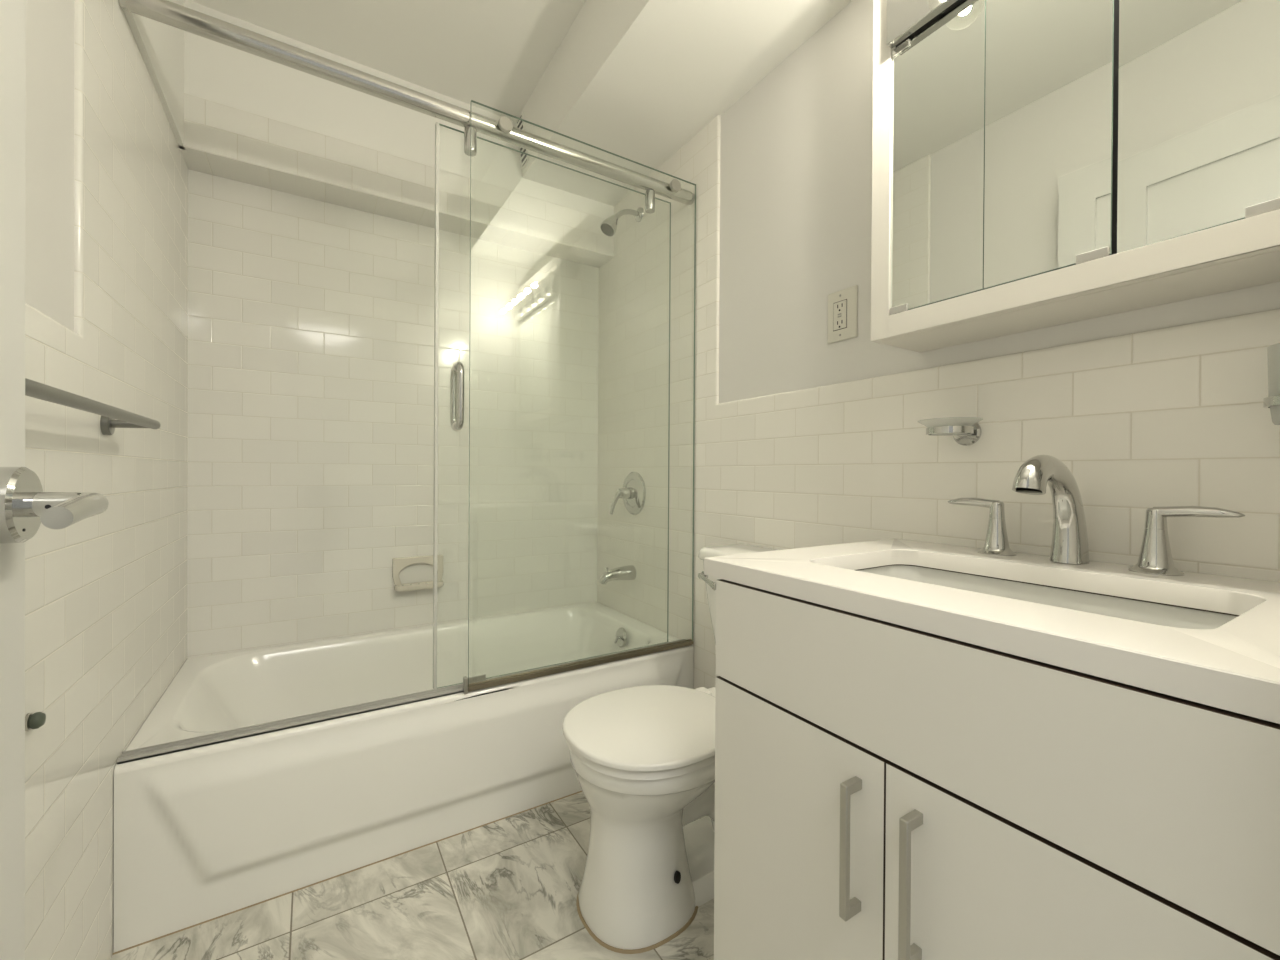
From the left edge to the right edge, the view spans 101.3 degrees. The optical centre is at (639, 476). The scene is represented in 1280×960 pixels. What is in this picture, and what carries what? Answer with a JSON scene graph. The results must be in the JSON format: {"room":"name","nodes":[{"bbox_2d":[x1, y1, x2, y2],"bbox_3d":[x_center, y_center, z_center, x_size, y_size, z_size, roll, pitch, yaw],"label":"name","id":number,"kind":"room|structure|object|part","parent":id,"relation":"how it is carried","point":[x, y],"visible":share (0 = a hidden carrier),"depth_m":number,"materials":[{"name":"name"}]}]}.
{"room":"bathroom","nodes":[
{"label":"bathroom","id":0,"kind":"room"},
{"bbox_2d":[25,0,187,959],"bbox_3d":[-0.946,-0.233,0.742,0.120,2.460,2.464,0,0,-32],"label":"wall","id":1,"kind":"structure","parent":0,"point":[106,169],"depth_m":1.00,"materials":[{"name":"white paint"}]},
{"bbox_2d":[25,712,45,730],"bbox_3d":[-0.880,0.356,0.765,0.018,0.024,0.024,0,0,-32],"label":"door stop","id":2,"kind":"object","parent":1,"relation":"attached to","point":[36,720],"visible":0.98,"depth_m":0.76,"materials":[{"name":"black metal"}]},
{"bbox_2d":[25,378,160,434],"bbox_3d":[-0.875,-0.102,0.817,0.079,0.044,0.623,0,0,-32],"label":"towel bar","id":3,"kind":"object","parent":1,"relation":"attached to","point":[125,419],"visible":0.91,"depth_m":0.78,"materials":[{"name":"grey metal"}]},
{"bbox_3d":[-1.025,-0.106,1.057,0.060,0.018,0.016,0,0,-32],"label":"post","id":4,"kind":"part","parent":3,"relation":"part of","materials":[{"name":"grey metal"}]},
{"bbox_2d":[118,0,694,204],"bbox_3d":[-0.455,-1.017,1.513,1.523,0.045,0.045,0,0,-32],"label":"shower rail","id":5,"kind":"object","parent":1,"relation":"attached to","point":[166,12],"visible":1,"depth_m":1.35,"materials":[{"name":"grey metal"}]},
{"bbox_2d":[433,100,695,689],"bbox_3d":[-0.199,-0.226,1.700,0.878,1.654,0.128,0,0,-32],"label":"door","id":6,"kind":"structure","parent":5,"relation":"hanging from","point":[457,370],"depth_m":1.50,"materials":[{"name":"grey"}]},
{"bbox_2d":[452,421,462,430],"bbox_3d":[-0.523,-0.144,1.505,0.029,0.029,0.002,0,0,-32],"label":"washer","id":7,"kind":"object","parent":6,"relation":"in","point":[453,425],"depth_m":1.50,"materials":[{"name":"clear plastic"}]},
{"bbox_2d":[187,169,598,657],"bbox_3d":[-0.880,-0.011,2.190,1.564,2.005,0.120,0,0,-32],"label":"wall","id":8,"kind":"structure","parent":0,"point":[311,321],"depth_m":2.02,"materials":[{"name":"tile"}]},
{"bbox_2d":[122,0,613,267],"bbox_3d":[-0.671,-1.238,1.861,1.534,0.455,0.844,0,0,-32],"label":"soffit","id":9,"kind":"object","parent":8,"relation":"attached to","point":[232,113],"depth_m":1.84,"materials":[{"name":"paint"}]},
{"bbox_2d":[392,555,443,591],"bbox_3d":[-0.881,0.387,2.096,0.189,0.132,0.068,0,0,-32],"label":"soap dish","id":10,"kind":"object","parent":8,"relation":"attached to","point":[398,564],"visible":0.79,"depth_m":2.08,"materials":[{"name":"beige ceramic"}]},
{"bbox_2d":[394,580,443,591],"bbox_3d":[-0.876,0.436,2.088,0.182,0.023,0.048,0,0,-32],"label":"tray","id":11,"kind":"object","parent":10,"relation":"on","point":[398,587],"depth_m":2.07,"materials":[{"name":"beige ceramic"}]},
{"bbox_2d":[111,792,713,959],"bbox_3d":[0.062,1.034,0.674,1.724,0.060,3.664,0,0,-32],"label":"floor","id":12,"kind":"structure","parent":0,"point":[507,888],"depth_m":1.20,"materials":[{"name":"stone"}]},
{"bbox_2d":[114,602,693,951],"bbox_3d":[-0.648,0.801,1.813,1.522,0.388,0.775,0,0,-32],"label":"bathtub","id":13,"kind":"object","parent":12,"relation":"on","point":[201,834],"visible":0.84,"depth_m":1.40,"materials":[{"name":"white ceramic"}]},
{"bbox_2d":[112,791,581,954],"bbox_3d":[-0.451,0.997,1.496,1.524,0.004,0.004,0,0,-32],"label":"trim","id":14,"kind":"structure","parent":13,"relation":"attached to","point":[579,791],"depth_m":1.29,"materials":[{"name":"beige"}]},
{"bbox_2d":[117,639,691,763],"bbox_3d":[-0.460,0.587,1.513,1.518,0.044,0.051,0,0,-32],"label":"track","id":15,"kind":"object","parent":13,"relation":"on","point":[215,738],"visible":0.94,"depth_m":1.32,"materials":[{"name":"silver metal"}]},
{"bbox_3d":[-0.075,0.653,2.130,0.019,0.078,0.078,0,0,-32],"label":"overflow plate","id":16,"kind":"part","parent":13,"relation":"part of","materials":[{"name":"silver metal"}]},
{"bbox_2d":[562,544,777,953],"bbox_3d":[0.138,0.610,1.343,0.681,0.791,0.400,0,0,-32],"label":"toilet","id":17,"kind":"object","parent":12,"relation":"on","point":[642,758],"visible":0.66,"depth_m":1.16,"materials":[{"name":"white ceramic"}]},
{"bbox_3d":[0.031,0.594,1.276,0.429,0.014,0.390,0,0,-32],"label":"lid","id":18,"kind":"part","parent":17,"relation":"part of","materials":[{"name":"white plastic"}]},
{"bbox_3d":[0.031,0.614,1.276,0.413,0.016,0.374,0,0,-32],"label":"seat","id":19,"kind":"part","parent":17,"relation":"part of","materials":[{"name":"white plastic"}]},
{"bbox_3d":[0.197,0.306,1.522,0.012,0.035,0.088,0,0,-28],"label":"arm","id":20,"kind":"part","parent":17,"relation":"part of","materials":[{"name":"silver metal"}]},
{"bbox_3d":[0.353,0.433,1.475,0.173,0.367,0.380,0,0,-32],"label":"tank","id":21,"kind":"part","parent":17,"relation":"part of","materials":[{"name":"white ceramic"}]},
{"bbox_3d":[0.350,0.232,1.472,0.183,0.035,0.400,0,0,-32],"label":"tank lid","id":22,"kind":"part","parent":17,"relation":"part of","materials":[{"name":"white ceramic"}]},
{"bbox_2d":[714,579,1279,959],"bbox_3d":[0.531,0.592,0.784,0.612,0.828,0.632,0,0,-32],"label":"vanity cabinet","id":23,"kind":"object","parent":12,"relation":"on","point":[884,790],"visible":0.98,"depth_m":0.56,"materials":[{"name":"white laminate"}]},
{"bbox_3d":[0.221,0.624,0.778,0.018,0.553,0.315,0,0,-32],"label":"door","id":24,"kind":"part","parent":23,"relation":"part of","materials":[{"name":"white laminate"}]},
{"bbox_3d":[0.266,0.467,0.661,0.032,0.168,0.010,0,0,-32],"label":"bar handle","id":25,"kind":"part","parent":23,"relation":"part of","materials":[{"name":"silver metal"}]},
{"bbox_3d":[0.308,0.468,0.595,0.032,0.168,0.010,0,0,-32],"label":"bar handle","id":26,"kind":"part","parent":23,"relation":"part of","materials":[{"name":"silver metal"}]},
{"bbox_2d":[704,538,1279,723],"bbox_3d":[0.546,0.163,0.795,0.578,0.030,0.700,0,0,-32],"label":"countertop","id":27,"kind":"structure","parent":23,"relation":"on","point":[1234,666],"depth_m":0.60,"materials":[{"name":"white stone"}]},
{"bbox_2d":[856,564,1239,628],"bbox_3d":[0.537,0.248,0.785,0.344,0.140,0.531,0,0,-32],"label":"sink","id":28,"kind":"object","parent":27,"relation":"in","point":[1150,612],"visible":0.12,"depth_m":0.84,"materials":[{"name":"white ceramic"}]},
{"bbox_2d":[948,455,1244,575],"bbox_3d":[0.686,0.057,0.875,0.216,0.186,0.408,0,0,-32],"label":"faucet","id":29,"kind":"object","parent":27,"relation":"on","point":[1069,545],"visible":1,"depth_m":0.87,"materials":[{"name":"silver metal"}]},
{"bbox_3d":[0.666,0.060,1.042,0.026,0.038,0.105,0,0,-32],"label":"lever","id":30,"kind":"part","parent":29,"relation":"part of","materials":[{"name":"silver metal"}]},
{"bbox_3d":[0.687,0.114,1.008,0.063,0.068,0.063,0,0,-32],"label":"handle","id":31,"kind":"part","parent":29,"relation":"part of","materials":[{"name":"silver metal"}]},
{"bbox_3d":[0.686,0.057,0.874,0.216,0.186,0.053,0,0,-32],"label":"spout","id":32,"kind":"part","parent":29,"relation":"part of","materials":[{"name":"silver metal"}]},
{"bbox_3d":[0.806,0.115,0.818,0.063,0.068,0.063,0,0,-32],"label":"handle","id":33,"kind":"part","parent":29,"relation":"part of","materials":[{"name":"silver metal"}]},
{"bbox_3d":[0.827,0.062,0.784,0.026,0.038,0.105,0,0,-32],"label":"lever","id":34,"kind":"part","parent":29,"relation":"part of","materials":[{"name":"silver metal"}]},
{"bbox_3d":[0.389,0.626,0.509,0.018,0.553,0.315,0,0,-32],"label":"door","id":35,"kind":"part","parent":23,"relation":"part of","materials":[{"name":"white laminate"}]},
{"bbox_2d":[189,0,851,205],"bbox_3d":[-0.241,-1.399,1.173,1.724,0.322,2.464,0,0,-32],"label":"ceiling","id":36,"kind":"structure","parent":0,"point":[635,80],"depth_m":1.70,"materials":[{"name":"white paint"}]},
{"bbox_2d":[515,111,528,170],"bbox_3d":[-0.476,-1.363,2.131,0.031,0.190,0.078,0,0,-32],"label":"ceiling vent","id":37,"kind":"object","parent":36,"relation":"in","point":[524,159],"visible":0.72,"depth_m":2.13,"materials":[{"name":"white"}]},
{"bbox_2d":[597,0,1279,688],"bbox_3d":[0.458,-0.228,1.618,0.140,2.460,2.464,0,0,-32],"label":"wall","id":38,"kind":"structure","parent":0,"point":[802,440],"depth_m":1.38,"materials":[{"name":"white paint"}]},
{"bbox_2d":[599,565,635,584],"bbox_3d":[-0.098,0.416,2.223,0.159,0.070,0.067,0,0,-32],"label":"tub spout","id":39,"kind":"object","parent":38,"relation":"attached to","point":[628,572],"visible":1,"depth_m":2.21,"materials":[{"name":"silver metal"}]},
{"bbox_2d":[600,207,642,236],"bbox_3d":[-0.075,-1.061,2.165,0.187,0.153,0.071,0,0,-32],"label":"showerhead","id":40,"kind":"object","parent":38,"relation":"attached to","point":[609,225],"visible":1,"depth_m":2.14,"materials":[{"name":"silver metal"}]},
{"bbox_3d":[-0.056,-1.085,2.182,0.130,0.070,0.022,0,0,-34],"label":"arm","id":41,"kind":"part","parent":40,"relation":"part of","materials":[{"name":"silver metal"}]},
{"bbox_2d":[610,472,645,514],"bbox_3d":[-0.067,0.071,2.224,0.106,0.184,0.184,0,0,-32],"label":"shower valve","id":42,"kind":"object","parent":38,"relation":"attached to","point":[633,492],"visible":1,"depth_m":2.21,"materials":[{"name":"silver metal"}]},
{"bbox_3d":[-0.097,0.107,2.214,0.055,0.108,0.037,0,0,-8],"label":"lever","id":43,"kind":"part","parent":42,"relation":"part of","materials":[{"name":"silver metal"}]},
{"bbox_2d":[827,285,857,343],"bbox_3d":[0.532,-0.424,1.378,0.011,0.134,0.090,0,0,-32],"label":"wall outlet","id":44,"kind":"object","parent":38,"relation":"attached to","point":[842,324],"visible":1,"depth_m":1.37,"materials":[{"name":"white plastic"}]},
{"bbox_2d":[833,300,846,330],"bbox_3d":[0.527,-0.425,1.380,0.003,0.072,0.040,0,0,-32],"label":"receptacle","id":45,"kind":"object","parent":44,"relation":"attached to","point":[839,306],"depth_m":1.38,"materials":[{"name":"white plastic"}]},
{"bbox_2d":[926,423,980,445],"bbox_3d":[0.644,-0.093,1.077,0.114,0.055,0.084,0,0,-32],"label":"holder","id":46,"kind":"object","parent":38,"relation":"attached to","point":[973,432],"visible":0.92,"depth_m":1.08,"materials":[{"name":"silver metal"}]},
{"bbox_2d":[917,417,982,434],"bbox_3d":[0.632,-0.100,1.069,0.116,0.030,0.116,0,0,-32],"label":"soap dish","id":47,"kind":"object","parent":46,"relation":"in","point":[951,421],"visible":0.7,"depth_m":1.03,"materials":[{"name":"white"}]},
{"bbox_2d":[871,0,1279,351],"bbox_3d":[0.728,-0.671,0.898,0.184,0.776,0.602,0,0,-32],"label":"medicine cabinet","id":48,"kind":"object","parent":38,"relation":"attached to","point":[1037,164],"visible":1,"depth_m":0.83,"materials":[{"name":"white paint"}]},
{"bbox_2d":[886,0,957,48],"bbox_3d":[0.605,-0.924,0.818,0.109,0.110,0.520,0,0,-32],"label":"vanity light bar","id":49,"kind":"object","parent":48,"relation":"attached to","point":[904,17],"visible":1,"depth_m":1.02,"materials":[{"name":"silver metal"}]},
{"bbox_3d":[0.565,-0.600,1.002,0.005,0.534,0.174,0,0,-32],"label":"mirror door","id":50,"kind":"part","parent":48,"relation":"part of","materials":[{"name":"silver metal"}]},
{"bbox_3d":[0.657,-0.599,0.853,0.005,0.534,0.173,0,0,-32],"label":"mirror door","id":51,"kind":"part","parent":48,"relation":"part of","materials":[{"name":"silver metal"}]},
{"bbox_3d":[0.754,-0.598,0.705,0.005,0.534,0.169,0,0,-29],"label":"mirror door","id":52,"kind":"part","parent":48,"relation":"part of","materials":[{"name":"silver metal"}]},
{"bbox_2d":[1263,395,1279,407],"bbox_3d":[0.887,-0.100,0.692,0.110,0.055,0.078,0,0,-32],"label":"holder","id":53,"kind":"object","parent":38,"relation":"attached to","point":[1274,400],"visible":0.94,"depth_m":0.69,"materials":[{"name":"silver metal"}]},
{"bbox_2d":[1267,343,1279,424],"bbox_3d":[0.873,-0.122,0.683,0.072,0.105,0.072,0,0,-32],"label":"glass tumbler","id":54,"kind":"object","parent":53,"relation":"in","point":[1273,351],"visible":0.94,"depth_m":0.69,"materials":[{"name":"white"}]},
{"bbox_3d":[0.369,-0.223,0.187,1.724,2.460,0.130,0,0,-32],"label":"wall","id":55,"kind":"structure","parent":0,"visible":0},
{"bbox_2d":[0,0,108,959],"bbox_3d":[-0.422,-0.042,0.238,0.116,2.065,0.761,0,0,-32],"label":"door","id":56,"kind":"structure","parent":55,"relation":"in","point":[24,505],"depth_m":0.52,"materials":[{"name":"white paint"}]},
{"bbox_3d":[-0.546,0.030,0.487,0.063,0.029,0.126,0,0,-32],"label":"lever","id":57,"kind":"part","parent":56,"relation":"part of","materials":[{"name":"silver metal"}]}
]}

